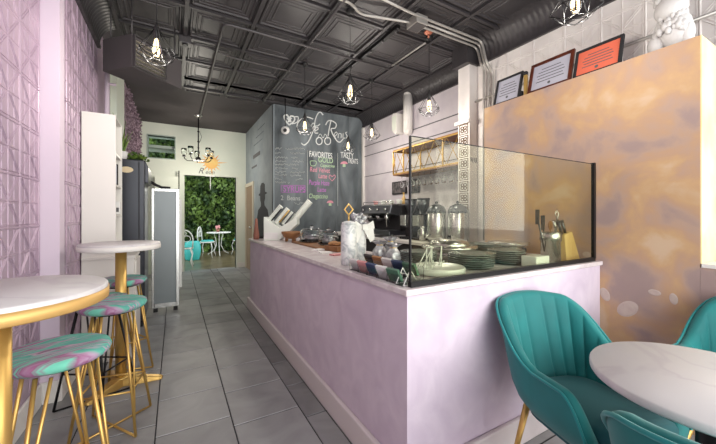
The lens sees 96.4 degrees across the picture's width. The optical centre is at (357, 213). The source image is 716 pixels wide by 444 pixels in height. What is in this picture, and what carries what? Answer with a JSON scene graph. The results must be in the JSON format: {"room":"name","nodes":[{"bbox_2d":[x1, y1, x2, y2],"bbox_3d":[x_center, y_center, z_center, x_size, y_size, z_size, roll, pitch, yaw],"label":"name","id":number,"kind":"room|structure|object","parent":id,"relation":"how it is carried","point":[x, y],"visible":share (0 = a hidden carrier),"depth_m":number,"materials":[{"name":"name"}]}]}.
{"room":"cafe","nodes":[
{"label":"cafe","id":0,"kind":"room"},
{"bbox_2d":[0,0,39,413],"bbox_3d":[-1.047,-0.340,0.023,0.206,3.280,4.880,0,0,-30],"label":"wall","id":1,"kind":"structure","parent":0,"point":[19,19],"depth_m":1.90,"materials":[{"name":"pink paint"}]},
{"bbox_2d":[12,384,40,443],"bbox_3d":[-0.947,1.225,0.062,0.018,0.150,4.848,0,0,-30],"label":"baseboard","id":2,"kind":"structure","parent":1,"relation":"attached to","point":[21,421],"depth_m":1.92,"materials":[{"name":"white paint"}]},
{"bbox_2d":[39,379,62,404],"bbox_3d":[-2.111,1.225,2.200,0.122,0.150,0.020,0,0,-30],"label":"baseboard","id":3,"kind":"structure","parent":1,"relation":"attached to","point":[55,383],"depth_m":2.20,"materials":[{"name":"white paint"}]},
{"bbox_2d":[64,0,110,334],"bbox_3d":[-3.513,-0.340,4.430,0.306,3.280,5.220,0,0,-30],"label":"wall","id":4,"kind":"structure","parent":0,"point":[80,49],"depth_m":2.60,"materials":[{"name":"pink paint"}]},
{"bbox_2d":[39,0,63,382],"bbox_3d":[-2.152,-0.330,2.252,0.104,3.260,0.112,0,0,-30],"label":"trim","id":5,"kind":"structure","parent":4,"relation":"attached to","point":[51,11],"depth_m":2.21,"materials":[{"name":"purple paint"}]},
{"bbox_2d":[63,366,80,397],"bbox_3d":[-2.387,1.225,2.786,0.018,0.150,1.272,0,0,-30],"label":"baseboard","id":6,"kind":"structure","parent":4,"relation":"attached to","point":[72,377],"depth_m":2.33,"materials":[{"name":"white paint"}]},
{"bbox_2d":[75,0,116,48],"bbox_3d":[-2.312,-1.856,2.842,0.212,0.252,1.270,0,0,-30],"label":"duct","id":7,"kind":"object","parent":4,"relation":"attached to","point":[95,13],"depth_m":3.04,"materials":[{"name":"black metal"}]},
{"bbox_2d":[102,65,115,113],"bbox_3d":[-2.715,-0.700,3.493,0.120,2.000,0.044,0,0,-30],"label":"pipe","id":8,"kind":"object","parent":4,"relation":"attached to","point":[107,83],"visible":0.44,"depth_m":3.47,"materials":[{"name":"metal"}]},
{"bbox_2d":[111,75,123,136],"bbox_3d":[-3.265,-0.340,4.353,0.060,3.280,0.700,0,0,-30],"label":"wall","id":9,"kind":"structure","parent":4,"relation":"attached to","point":[117,92],"depth_m":4.20,"materials":[{"name":"paint"}]},
{"bbox_2d":[124,82,142,157],"bbox_3d":[-4.048,-0.939,5.787,0.127,2.078,2.312,0,0,-30],"label":"wall","id":10,"kind":"structure","parent":4,"relation":"attached to","point":[132,124],"depth_m":5.23,"materials":[{"name":"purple plant"}]},
{"bbox_2d":[148,144,174,153],"bbox_3d":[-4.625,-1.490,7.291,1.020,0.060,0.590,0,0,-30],"label":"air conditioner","id":11,"kind":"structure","parent":0,"point":[152,148],"depth_m":7.24,"materials":[{"name":"grey"}]},
{"bbox_2d":[139,121,245,274],"bbox_3d":[-3.757,-0.340,7.364,2.600,3.280,0.125,0,0,-30],"label":"wall","id":12,"kind":"structure","parent":0,"point":[229,148],"depth_m":7.42,"materials":[{"name":"beige paint"}]},
{"bbox_2d":[147,134,175,159],"bbox_3d":[-4.369,-1.460,7.125,0.540,0.520,0.332,0,0,-30],"label":"window","id":13,"kind":"structure","parent":12,"relation":"in","point":[148,135],"depth_m":7.03,"materials":[{"name":"grey"}]},
{"bbox_2d":[155,171,179,198],"bbox_3d":[-4.129,0.175,6.933,0.464,2.250,0.044,0,0,-30],"label":"door","id":14,"kind":"structure","parent":12,"relation":"in","point":[173,182],"depth_m":6.94,"materials":[{"name":"metal"}]},
{"bbox_2d":[183,174,236,271],"bbox_3d":[-3.463,0.195,7.535,1.160,2.210,0.140,0,0,-30],"label":"door frame","id":15,"kind":"structure","parent":12,"relation":"in","point":[235,177],"depth_m":7.59,"materials":[{"name":"wood"}]},
{"bbox_2d":[246,104,272,235],"bbox_3d":[-2.089,-0.340,6.853,0.154,3.280,2.430,0,0,-30],"label":"wall","id":16,"kind":"structure","parent":0,"point":[259,136],"depth_m":6.46,"materials":[{"name":"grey paint"}]},
{"bbox_2d":[245,181,253,269],"bbox_3d":[-2.547,0.290,7.426,0.080,2.020,0.900,0,0,-30],"label":"door","id":17,"kind":"structure","parent":16,"relation":"in","point":[249,187],"depth_m":7.54,"materials":[{"name":"beige"}]},
{"bbox_2d":[272,104,361,237],"bbox_3d":[-0.671,-0.327,6.183,1.940,3.255,0.142,0,0,-30],"label":"chalkboard menu","id":18,"kind":"structure","parent":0,"point":[315,167],"depth_m":6.06,"materials":[{"name":"grey paint"}]},
{"bbox_2d":[273,104,273,220],"bbox_3d":[-1.489,-0.320,5.658,0.016,3.240,0.016,0,0,-30],"label":"trim","id":19,"kind":"structure","parent":18,"relation":"attached to","point":[273,104],"depth_m":5.65,"materials":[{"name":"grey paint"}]},
{"bbox_2d":[102,0,540,132],"bbox_3d":[-0.511,-2.025,3.407,4.500,0.150,10.220,0,0,-30],"label":"ceiling","id":20,"kind":"structure","parent":0,"point":[202,21],"depth_m":3.85,"materials":[{"name":"black metal"}]},
{"bbox_2d":[103,0,181,92],"bbox_3d":[-2.133,-1.657,3.219,0.390,0.635,0.560,0,0,16],"label":"heater","id":21,"kind":"object","parent":20,"relation":"hanging from","point":[121,59],"visible":0.88,"depth_m":3.03,"materials":[{"name":"black metal"}]},
{"bbox_2d":[137,0,175,65],"bbox_3d":[-1.417,-1.510,2.254,0.222,0.886,0.255,0,0,20],"label":"pendant lamp","id":22,"kind":"object","parent":20,"relation":"hanging from","point":[156,47],"visible":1,"depth_m":2.24,"materials":[{"name":"black metal"}]},
{"bbox_2d":[153,23,159,39],"bbox_3d":[-1.417,-1.288,2.254,0.039,0.115,0.040,0,0,20],"label":"socket","id":23,"kind":"object","parent":22,"relation":"attached to","point":[156,29],"depth_m":2.24,"materials":[{"name":"black"}]},
{"bbox_2d":[179,35,190,47],"bbox_3d":[-1.926,-1.914,3.564,0.120,0.080,0.120,0,0,-30],"label":"ceiling box","id":24,"kind":"object","parent":20,"relation":"attached to","point":[184,41],"visible":1,"depth_m":3.53,"materials":[{"name":"grey"}]},
{"bbox_2d":[181,114,213,162],"bbox_3d":[-3.206,-1.516,6.417,0.594,0.927,0.574,0,0,-30],"label":"chandelier","id":25,"kind":"object","parent":20,"relation":"hanging from","point":[208,151],"visible":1,"depth_m":6.34,"materials":[{"name":"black metal"}]},
{"bbox_2d":[191,42,301,73],"bbox_3d":[-1.359,-1.920,4.006,1.379,0.023,0.110,0,0,-36],"label":"conduit","id":26,"kind":"object","parent":20,"relation":"attached to","point":[192,43],"visible":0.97,"depth_m":3.99,"materials":[{"name":"grey"}]},
{"bbox_2d":[281,98,289,133],"bbox_3d":[-1.222,-1.648,5.394,0.142,0.603,0.162,0,0,-30],"label":"security camera","id":27,"kind":"object","parent":20,"relation":"attached to","point":[285,130],"visible":1,"depth_m":5.37,"materials":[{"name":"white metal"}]},
{"bbox_2d":[199,23,388,119],"bbox_3d":[-1.382,-1.894,5.262,2.009,0.027,3.694,0,0,-30],"label":"conduit","id":28,"kind":"object","parent":20,"relation":"attached to","point":[224,25],"visible":1,"depth_m":3.65,"materials":[{"name":"grey"}]},
{"bbox_2d":[296,62,313,134],"bbox_3d":[-0.692,-1.498,4.167,0.222,0.911,0.255,0,0,-13],"label":"pendant lamp","id":29,"kind":"object","parent":20,"relation":"hanging from","point":[304,64],"visible":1,"depth_m":4.15,"materials":[{"name":"black metal"}]},
{"bbox_2d":[264,0,345,101],"bbox_3d":[-0.569,-1.920,3.650,0.028,0.027,4.100,0,0,-30],"label":"conduit","id":30,"kind":"object","parent":20,"relation":"attached to","point":[341,3],"visible":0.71,"depth_m":3.56,"materials":[{"name":"grey"}]},
{"bbox_2d":[337,7,362,104],"bbox_3d":[-0.075,-1.510,3.068,0.222,0.886,0.255,0,0,-25],"label":"pendant lamp","id":31,"kind":"object","parent":20,"relation":"hanging from","point":[350,11],"visible":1,"depth_m":3.05,"materials":[{"name":"black metal"}]},
{"bbox_2d":[302,24,399,107],"bbox_3d":[-0.290,-1.923,4.530,0.040,0.055,2.850,0,0,-30],"label":"track rail","id":32,"kind":"object","parent":20,"relation":"attached to","point":[396,27],"visible":1,"depth_m":4.04,"materials":[{"name":"black metal"}]},
{"bbox_2d":[363,79,379,140],"bbox_3d":[0.201,-1.518,4.679,0.222,0.871,0.255,0,0,42],"label":"pendant lamp","id":33,"kind":"object","parent":20,"relation":"hanging from","point":[371,127],"visible":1,"depth_m":4.66,"materials":[{"name":"black metal"}]},
{"bbox_2d":[340,0,484,146],"bbox_3d":[0.187,-0.816,3.075,2.779,2.231,0.157,0,0,-28],"label":"conduit","id":34,"kind":"object","parent":20,"relation":"attached to","point":[346,1],"visible":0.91,"depth_m":3.43,"materials":[{"name":"grey"}]},
{"bbox_2d":[407,12,427,32],"bbox_3d":[0.590,-1.905,3.196,0.140,0.094,0.160,0,0,-30],"label":"junction box","id":35,"kind":"object","parent":20,"relation":"attached to","point":[416,24],"visible":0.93,"depth_m":3.15,"materials":[{"name":"grey"}]},
{"bbox_2d":[419,35,438,116],"bbox_3d":[0.785,-1.523,3.538,0.222,0.861,0.255,0,0,15],"label":"pendant lamp","id":36,"kind":"object","parent":20,"relation":"hanging from","point":[429,106],"visible":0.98,"depth_m":3.52,"materials":[{"name":"black metal"}]},
{"bbox_2d":[549,0,603,25],"bbox_3d":[1.214,-1.518,1.784,0.222,0.871,0.255,0,0,2],"label":"pendant lamp","id":37,"kind":"object","parent":20,"relation":"hanging from","point":[575,6],"visible":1,"depth_m":1.77,"materials":[{"name":"black metal"}]},
{"bbox_2d":[15,267,694,443],"bbox_3d":[-0.554,1.350,3.382,4.400,0.100,10.220,0,0,-30],"label":"floor","id":38,"kind":"structure","parent":0,"point":[225,380],"depth_m":2.36,"materials":[{"name":"grey tile"}]},
{"bbox_2d":[0,275,108,443],"bbox_3d":[-1.027,0.760,0.913,0.518,1.080,0.534,0,0,40],"label":"bar table","id":39,"kind":"object","parent":38,"relation":"on","point":[23,300],"visible":1,"depth_m":0.90,"materials":[{"name":"white stone"}]},
{"bbox_2d":[12,333,111,443],"bbox_3d":[-1.198,0.912,1.273,0.350,0.774,0.350,0,0,35],"label":"bar stool","id":40,"kind":"object","parent":38,"relation":"on","point":[54,355],"visible":0.94,"depth_m":1.24,"materials":[{"name":"fabric"}]},
{"bbox_2d":[52,292,136,412],"bbox_3d":[-1.829,0.939,2.248,0.350,0.718,0.350,0,0,0],"label":"bar stool","id":41,"kind":"object","parent":38,"relation":"on","point":[103,371],"visible":0.15,"depth_m":2.15,"materials":[{"name":"metal"}]},
{"bbox_2d":[67,294,151,443],"bbox_3d":[-1.496,0.912,1.955,0.350,0.774,0.350,0,0,-20],"label":"bar stool","id":42,"kind":"object","parent":38,"relation":"on","point":[114,305],"visible":0.9,"depth_m":1.90,"materials":[{"name":"metal"}]},
{"bbox_2d":[81,111,139,363],"bbox_3d":[-2.290,0.210,2.998,0.385,2.180,0.436,0,0,-30],"label":"bookcase","id":43,"kind":"object","parent":38,"relation":"on","point":[101,134],"visible":0.69,"depth_m":2.80,"materials":[{"name":"white paint"}]},
{"bbox_2d":[76,240,162,405],"bbox_3d":[-1.796,0.760,2.438,0.534,1.080,0.518,0,0,-22],"label":"bar table","id":44,"kind":"object","parent":38,"relation":"on","point":[120,248],"visible":0.89,"depth_m":2.40,"materials":[{"name":"white stone"}]},
{"bbox_2d":[96,274,153,381],"bbox_3d":[-1.953,0.912,2.650,0.350,0.774,0.350,0,0,30],"label":"bar stool","id":45,"kind":"object","parent":38,"relation":"on","point":[132,279],"visible":0.53,"depth_m":2.65,"materials":[{"name":"metal"}]},
{"bbox_2d":[122,159,181,326],"bbox_3d":[-2.601,0.340,3.953,0.755,1.920,0.614,0,0,-30],"label":"fridge","id":46,"kind":"object","parent":38,"relation":"on","point":[136,174],"visible":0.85,"depth_m":4.23,"materials":[{"name":"grey metal"}]},
{"bbox_2d":[113,114,132,158],"bbox_3d":[-2.689,-0.860,3.618,0.163,0.479,0.273,0,0,18],"label":"snake plant","id":47,"kind":"object","parent":46,"relation":"on","point":[124,143],"visible":0.38,"depth_m":3.65,"materials":[{"name":"green plant"}]},
{"bbox_2d":[127,151,149,161],"bbox_3d":[-2.718,-0.694,3.914,0.307,0.148,0.355,0,0,6],"label":"trailing plant","id":48,"kind":"object","parent":46,"relation":"on","point":[134,156],"visible":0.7,"depth_m":3.87,"materials":[{"name":"green plant"}]},
{"bbox_2d":[337,231,408,254],"bbox_3d":[0.415,0.818,4.870,0.600,0.965,3.000,0,0,-30],"label":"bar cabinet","id":49,"kind":"object","parent":38,"relation":"on","point":[370,246],"visible":0.07,"depth_m":4.64,"materials":[{"name":"black"}]},
{"bbox_2d":[247,238,602,443],"bbox_3d":[0.092,0.818,3.378,1.778,0.965,3.568,0,0,-30],"label":"counter","id":50,"kind":"object","parent":38,"relation":"on","point":[390,363],"depth_m":1.73,"materials":[{"name":"paint"}]},
{"bbox_2d":[253,218,258,238],"bbox_3d":[-1.351,0.195,4.251,0.080,0.280,0.079,0,0,-30],"label":"pepper mill","id":51,"kind":"object","parent":50,"relation":"on","point":[256,231],"visible":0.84,"depth_m":4.23,"materials":[{"name":"brown wood"}]},
{"bbox_2d":[264,208,299,239],"bbox_3d":[-0.986,0.130,4.153,0.420,0.410,0.203,0,0,0],"label":"dispenser","id":52,"kind":"object","parent":50,"relation":"on","point":[272,231],"visible":0.88,"depth_m":4.05,"materials":[{"name":"plastic"}]},
{"bbox_2d":[290,199,311,220],"bbox_3d":[-0.752,-0.007,4.133,0.332,0.376,0.086,0,0,0],"label":"cup stack","id":53,"kind":"object","parent":52,"relation":"in","point":[308,203],"visible":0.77,"depth_m":4.10,"materials":[{"name":"white paper"}]},
{"bbox_2d":[281,231,299,241],"bbox_3d":[-0.812,0.275,3.914,0.244,0.120,0.244,0,0,-30],"label":"wooden bowl","id":54,"kind":"object","parent":50,"relation":"on","point":[293,235],"visible":0.96,"depth_m":3.83,"materials":[{"name":"brown wood"}]},
{"bbox_2d":[292,241,324,248],"bbox_3d":[-0.438,0.326,3.460,0.320,0.018,0.800,0,0,-30],"label":"serving board","id":55,"kind":"object","parent":50,"relation":"on","point":[315,245],"visible":0.34,"depth_m":3.33,"materials":[{"name":"brown wood"}]},
{"bbox_2d":[299,225,322,242],"bbox_3d":[-0.529,0.223,3.661,0.280,0.188,0.280,0,0,-30],"label":"cake dome","id":56,"kind":"object","parent":55,"relation":"on","point":[308,235],"visible":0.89,"depth_m":3.55,"materials":[{"name":"clear glass"}]},
{"bbox_2d":[318,227,338,244],"bbox_3d":[-0.303,0.228,3.307,0.220,0.178,0.220,0,0,-30],"label":"cake dome","id":57,"kind":"object","parent":55,"relation":"on","point":[325,237],"visible":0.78,"depth_m":3.22,"materials":[{"name":"clear glass"}]},
{"bbox_2d":[325,241,340,251],"bbox_3d":[-0.184,0.292,2.914,0.163,0.086,0.200,0,0,-40],"label":"crate","id":58,"kind":"object","parent":50,"relation":"on","point":[334,246],"visible":0.74,"depth_m":2.85,"materials":[{"name":"brown wood"}]},
{"bbox_2d":[341,203,356,265],"bbox_3d":[-0.062,0.132,2.120,0.104,0.406,0.104,0,0,-30],"label":"paper towel holder","id":59,"kind":"object","parent":50,"relation":"on","point":[348,228],"visible":0.95,"depth_m":2.08,"materials":[{"name":"paper"}]},
{"bbox_2d":[349,258,358,270],"bbox_3d":[-0.004,0.300,1.910,0.070,0.071,0.090,0,0,-38],"label":"card holder","id":60,"kind":"object","parent":50,"relation":"on","point":[352,262],"visible":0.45,"depth_m":1.90,"materials":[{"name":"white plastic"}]},
{"bbox_2d":[357,260,366,273],"bbox_3d":[0.044,0.300,1.825,0.070,0.071,0.090,0,0,-38],"label":"card holder","id":61,"kind":"object","parent":50,"relation":"on","point":[361,266],"visible":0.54,"depth_m":1.81,"materials":[{"name":"red plastic"}]},
{"bbox_2d":[350,212,374,260],"bbox_3d":[0.012,0.162,2.233,0.170,0.346,0.153,0,0,-30],"label":"bouquet","id":62,"kind":"object","parent":50,"relation":"on","point":[363,229],"visible":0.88,"depth_m":2.20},
{"bbox_2d":[365,262,376,276],"bbox_3d":[0.092,0.300,1.741,0.070,0.071,0.090,0,0,-38],"label":"card holder","id":63,"kind":"object","parent":50,"relation":"on","point":[370,267],"visible":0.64,"depth_m":1.73,"materials":[{"name":"blue plastic"}]},
{"bbox_2d":[372,254,382,264],"bbox_3d":[0.134,0.287,1.900,0.070,0.095,0.090,0,0,-38],"label":"card holder","id":64,"kind":"object","parent":50,"relation":"on","point":[376,259],"visible":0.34,"depth_m":1.88,"materials":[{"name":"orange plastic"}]},
{"bbox_2d":[372,240,387,255],"bbox_3d":[0.149,0.260,2.194,0.128,0.150,0.128,0,0,-12],"label":"bag","id":65,"kind":"object","parent":50,"relation":"on","point":[379,249],"visible":0.66,"depth_m":2.16,"materials":[{"name":"clear plastic"}]},
{"bbox_2d":[375,265,386,279],"bbox_3d":[0.140,0.300,1.657,0.070,0.071,0.090,0,0,-38],"label":"card holder","id":66,"kind":"object","parent":50,"relation":"on","point":[380,270],"visible":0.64,"depth_m":1.64,"materials":[{"name":"white fabric"}]},
{"bbox_2d":[360,201,408,236],"bbox_3d":[0.422,0.076,4.794,0.622,0.516,0.800,0,0,-30],"label":"espresso machine","id":67,"kind":"object","parent":50,"relation":"on","point":[386,217],"visible":0.77,"depth_m":4.52,"materials":[{"name":"black"}]},
{"bbox_2d":[374,228,404,235],"bbox_3d":[0.389,0.259,4.774,0.380,0.070,0.800,0,0,-30],"label":"drip tray","id":68,"kind":"object","parent":67,"relation":"on","point":[380,231],"depth_m":4.45,"materials":[{"name":"grey metal"}]},
{"bbox_2d":[381,256,392,267],"bbox_3d":[0.182,0.287,1.816,0.070,0.095,0.090,0,0,-38],"label":"card holder","id":69,"kind":"object","parent":50,"relation":"on","point":[385,261],"visible":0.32,"depth_m":1.80,"materials":[{"name":"white fabric"}]},
{"bbox_2d":[383,237,398,251],"bbox_3d":[0.230,0.250,2.275,0.128,0.170,0.128,0,0,-17],"label":"bag","id":70,"kind":"object","parent":50,"relation":"on","point":[389,239],"visible":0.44,"depth_m":2.25,"materials":[{"name":"clear plastic"}]},
{"bbox_2d":[384,243,401,258],"bbox_3d":[0.231,0.265,2.091,0.128,0.140,0.128,0,0,37],"label":"bag","id":71,"kind":"object","parent":50,"relation":"on","point":[393,252],"visible":0.7,"depth_m":2.06,"materials":[{"name":"clear plastic"}]},
{"bbox_2d":[386,267,407,283],"bbox_3d":[0.188,0.300,1.573,0.070,0.071,0.090,0,0,-38],"label":"card holder","id":72,"kind":"object","parent":50,"relation":"on","point":[392,274],"visible":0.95,"depth_m":1.56,"materials":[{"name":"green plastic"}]},
{"bbox_2d":[391,258,402,274],"bbox_3d":[0.230,0.287,1.732,0.070,0.095,0.090,0,0,-38],"label":"card holder","id":73,"kind":"object","parent":50,"relation":"on","point":[395,263],"visible":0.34,"depth_m":1.71,"materials":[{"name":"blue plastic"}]},
{"bbox_2d":[399,199,408,238],"bbox_3d":[0.689,0.067,4.313,0.222,0.535,0.180,0,0,-30],"label":"coffee grinder","id":74,"kind":"object","parent":50,"relation":"on","point":[404,219],"visible":0.48,"depth_m":4.27,"materials":[{"name":"black"}]},
{"bbox_2d":[402,260,408,279],"bbox_3d":[0.278,0.287,1.647,0.070,0.095,0.090,0,0,-38],"label":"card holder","id":75,"kind":"object","parent":50,"relation":"on","point":[405,264],"visible":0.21,"depth_m":1.65,"materials":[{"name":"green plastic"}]},
{"bbox_2d":[249,238,602,296],"bbox_3d":[0.094,0.350,3.384,1.767,0.030,3.560,0,0,-30],"label":"countertop","id":76,"kind":"structure","parent":50,"relation":"on","point":[302,252],"depth_m":1.92,"materials":[{"name":"stone"}]},
{"bbox_2d":[408,135,595,287],"bbox_3d":[0.964,-0.015,1.878,1.680,0.700,0.024,0,0,-30],"label":"glass screen","id":77,"kind":"object","parent":50,"relation":"on","point":[475,211],"visible":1,"depth_m":1.74,"materials":[{"name":"clear glass"}]},
{"bbox_2d":[495,290,692,443],"bbox_3d":[0.998,0.863,1.496,0.562,0.879,0.619,0,0,-13],"label":"velvet armchair","id":78,"kind":"object","parent":38,"relation":"on","point":[549,338],"visible":0.73,"depth_m":1.56,"materials":[{"name":"teal fabric"}]},
{"bbox_2d":[549,375,678,443],"bbox_3d":[1.019,0.838,1.405,0.365,0.084,0.420,0,0,-13],"label":"seat cushion","id":79,"kind":"object","parent":78,"relation":"on","point":[594,396],"depth_m":1.35,"materials":[{"name":"teal fabric"}]},
{"bbox_2d":[600,410,699,443],"bbox_3d":[0.901,0.863,0.672,0.619,0.879,0.562,0,0,-30],"label":"velvet armchair","id":80,"kind":"object","parent":38,"relation":"on","point":[623,427],"visible":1,"depth_m":0.68,"materials":[{"name":"teal fabric"}]},
{"bbox_2d":[589,341,715,443],"bbox_3d":[1.172,0.925,1.052,0.668,0.750,0.668,0,0,-30],"label":"cafe table","id":81,"kind":"object","parent":38,"relation":"on","point":[676,383],"visible":1,"depth_m":1.08,"materials":[{"name":"white stone"}]},
{"bbox_2d":[671,296,715,438],"bbox_3d":[1.848,0.863,1.470,0.619,0.879,0.562,0,0,-25],"label":"velvet armchair","id":82,"kind":"object","parent":38,"relation":"on","point":[700,328],"visible":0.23,"depth_m":1.70,"materials":[{"name":"teal"}]},
{"bbox_2d":[364,85,457,235],"bbox_3d":[0.910,-0.340,5.373,0.200,3.280,2.920,0,0,-30],"label":"wall","id":83,"kind":"structure","parent":0,"point":[378,188],"depth_m":5.64,"materials":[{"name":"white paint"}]},
{"bbox_2d":[362,128,364,221],"bbox_3d":[0.108,-0.225,6.521,0.050,3.050,0.050,0,0,-30],"label":"trim","id":84,"kind":"structure","parent":83,"relation":"attached to","point":[363,129],"depth_m":6.50,"materials":[{"name":"white paint"}]},
{"bbox_2d":[392,113,403,134],"bbox_3d":[0.674,-1.520,5.416,0.164,0.356,0.150,0,0,-30],"label":"lamp","id":85,"kind":"object","parent":83,"relation":"attached to","point":[397,118],"visible":0.91,"depth_m":5.35,"materials":[{"name":"white paint"}]},
{"bbox_2d":[392,180,406,194],"bbox_3d":[0.709,-0.450,5.499,0.020,0.220,0.400,0,0,-30],"label":"picture frame","id":86,"kind":"object","parent":83,"relation":"attached to","point":[396,189],"visible":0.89,"depth_m":5.50,"materials":[{"name":"black"}]},
{"bbox_2d":[393,182,404,193],"bbox_3d":[0.701,-0.450,5.495,0.002,0.180,0.360,0,0,-30],"label":"print","id":87,"kind":"object","parent":86,"relation":"attached to","point":[396,185],"depth_m":5.53},
{"bbox_2d":[358,66,457,127],"bbox_3d":[0.728,-1.876,5.257,0.232,0.212,2.900,0,0,-30],"label":"trim","id":88,"kind":"structure","parent":83,"relation":"attached to","point":[446,79],"depth_m":5.03,"materials":[{"name":"black metal"}]},
{"bbox_2d":[403,92,412,134],"bbox_3d":[0.810,-1.635,5.189,0.154,0.720,0.150,0,0,-30],"label":"lamp","id":89,"kind":"object","parent":83,"relation":"attached to","point":[407,97],"visible":0.92,"depth_m":5.13,"materials":[{"name":"white paint"}]},
{"bbox_2d":[365,113,457,146],"bbox_3d":[0.826,-1.366,5.307,0.012,0.012,2.890,0,0,-30],"label":"trim","id":90,"kind":"structure","parent":83,"relation":"attached to","point":[457,113],"depth_m":4.98,"materials":[{"name":"grey"}]},
{"bbox_2d":[393,132,457,176],"bbox_3d":[1.047,-0.807,4.587,0.354,0.405,1.378,0,0,-30],"label":"shelf","id":91,"kind":"object","parent":83,"relation":"attached to","point":[453,137],"visible":0.34,"depth_m":4.86,"materials":[{"name":"gold metal"}]},
{"bbox_2d":[452,41,477,70],"bbox_3d":[1.409,-1.860,3.878,0.500,0.240,0.230,0,0,-30],"label":"duct","id":92,"kind":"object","parent":83,"relation":"attached to","point":[464,55],"depth_m":3.72,"materials":[{"name":"black metal"}]},
{"bbox_2d":[458,64,476,145],"bbox_3d":[1.458,-0.220,3.904,0.489,3.040,0.173,0,0,-30],"label":"column","id":93,"kind":"structure","parent":83,"relation":"attached to","point":[467,75],"depth_m":3.77,"materials":[{"name":"paint"}]},
{"bbox_2d":[477,0,715,146],"bbox_3d":[2.124,-0.340,2.875,0.356,3.280,2.279,0,0,-30],"label":"wall","id":94,"kind":"structure","parent":0,"point":[635,19],"depth_m":2.72,"materials":[{"name":"white tile"}]},
{"bbox_2d":[382,0,493,105],"bbox_3d":[0.810,-0.816,3.195,1.583,2.231,0.084,0,0,-30],"label":"conduit","id":95,"kind":"object","parent":94,"relation":"attached to","point":[386,1],"visible":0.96,"depth_m":3.34,"materials":[{"name":"grey"}]},
{"bbox_2d":[428,23,489,106],"bbox_3d":[1.062,-0.816,3.409,0.932,2.231,0.084,0,0,-30],"label":"conduit","id":96,"kind":"object","parent":94,"relation":"attached to","point":[430,25],"visible":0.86,"depth_m":3.58,"materials":[{"name":"grey"}]},
{"bbox_2d":[470,0,615,65],"bbox_3d":[1.890,-1.856,2.724,0.212,0.252,2.250,0,0,-30],"label":"duct","id":97,"kind":"object","parent":94,"relation":"attached to","point":[531,22],"depth_m":3.17,"materials":[{"name":"black metal"}]},
{"bbox_2d":[475,10,715,102],"bbox_3d":[1.929,-1.320,2.805,0.024,0.023,2.310,0,0,-30],"label":"conduit","id":98,"kind":"object","parent":94,"relation":"attached to","point":[714,11],"visible":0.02,"depth_m":2.40,"materials":[{"name":"grey"}]},
{"bbox_2d":[484,35,715,434],"bbox_3d":[2.439,0.130,1.524,0.451,2.340,4.020,0,0,-30],"label":"wall","id":99,"kind":"structure","parent":0,"point":[637,118],"depth_m":2.11,"materials":[{"name":"paint"}]},
{"bbox_2d":[493,71,523,104],"bbox_3d":[1.413,-1.171,3.010,0.085,0.266,0.270,0,0,-30],"label":"picture frame","id":100,"kind":"object","parent":99,"relation":"on","point":[510,87],"visible":0.77,"depth_m":3.00,"materials":[{"name":"black"}]},
{"bbox_2d":[521,71,527,95],"bbox_3d":[1.489,-1.157,2.874,0.040,0.235,0.082,0,0,-30],"label":"ornament","id":101,"kind":"object","parent":99,"relation":"on","point":[525,73],"visible":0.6,"depth_m":2.85,"materials":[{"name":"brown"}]},
{"bbox_2d":[527,48,575,93],"bbox_3d":[1.606,-1.176,2.674,0.088,0.276,0.355,0,0,-30],"label":"picture frame","id":102,"kind":"object","parent":99,"relation":"on","point":[557,69],"visible":0.91,"depth_m":2.66,"materials":[{"name":"brown wood"}]},
{"bbox_2d":[573,33,624,77],"bbox_3d":[1.774,-1.154,2.370,0.077,0.232,0.310,0,0,-30],"label":"picture frame","id":103,"kind":"object","parent":99,"relation":"on","point":[609,52],"visible":0.84,"depth_m":2.36,"materials":[{"name":"black"}]},
{"bbox_2d":[647,0,695,52],"bbox_3d":[2.002,-1.284,2.046,0.179,0.487,0.240,0,0,-30],"label":"statue","id":104,"kind":"object","parent":99,"relation":"on","point":[675,24],"visible":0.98,"depth_m":2.00,"materials":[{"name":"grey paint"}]},
{"bbox_2d":[700,35,715,263],"bbox_3d":[2.186,-0.376,1.970,0.447,1.328,0.006,0,0,-30],"label":"trim","id":105,"kind":"structure","parent":99,"relation":"attached to","point":[707,49],"depth_m":1.91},
{"bbox_2d":[702,261,715,268],"bbox_3d":[2.942,0.299,0.947,0.754,0.022,2.519,0,0,-30],"label":"trim","id":106,"kind":"structure","parent":99,"relation":"on","point":[712,264],"depth_m":1.83,"materials":[{"name":"white paint"}]},
{"label":"outside","id":107,"kind":"structure","parent":0,"visible":0},
{"bbox_2d":[184,250,234,270],"bbox_3d":[-4.554,1.365,9.964,12.000,0.110,5.180,0,0,-30],"label":"patio","id":108,"kind":"structure","parent":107,"point":[225,260],"depth_m":8.83,"materials":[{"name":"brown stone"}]},
{"bbox_2d":[184,230,193,266],"bbox_3d":[-4.345,0.845,7.987,0.448,0.938,0.449,0,0,-25],"label":"bistro chair","id":109,"kind":"object","parent":108,"relation":"on","point":[190,247],"visible":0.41,"depth_m":7.88,"materials":[{"name":"white metal"}]},
{"bbox_2d":[149,138,234,252],"bbox_3d":[-5.222,-0.950,11.130,10.000,4.700,0.693,0,0,-30],"label":"wall","id":110,"kind":"structure","parent":108,"relation":"on","point":[206,208],"depth_m":11.05,"materials":[{"name":"green plant"}]},
{"bbox_2d":[184,241,200,260],"bbox_3d":[-4.737,1.045,9.157,0.440,0.530,0.440,0,0,-30],"label":"garden stool","id":111,"kind":"object","parent":108,"relation":"on","point":[196,250],"visible":0.72,"depth_m":9.01,"materials":[{"name":"ceramic"}]},
{"bbox_2d":[197,226,215,257],"bbox_3d":[-4.606,0.845,9.754,0.449,0.938,0.448,0,0,-10],"label":"bistro chair","id":112,"kind":"object","parent":108,"relation":"on","point":[200,229],"visible":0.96,"depth_m":9.64,"materials":[{"name":"white metal"}]},
{"bbox_2d":[206,231,230,255],"bbox_3d":[-4.474,0.946,10.287,0.740,0.732,0.740,0,0,-30],"label":"patio table","id":113,"kind":"object","parent":108,"relation":"on","point":[219,232],"visible":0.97,"depth_m":10.21,"materials":[{"name":"white metal"}]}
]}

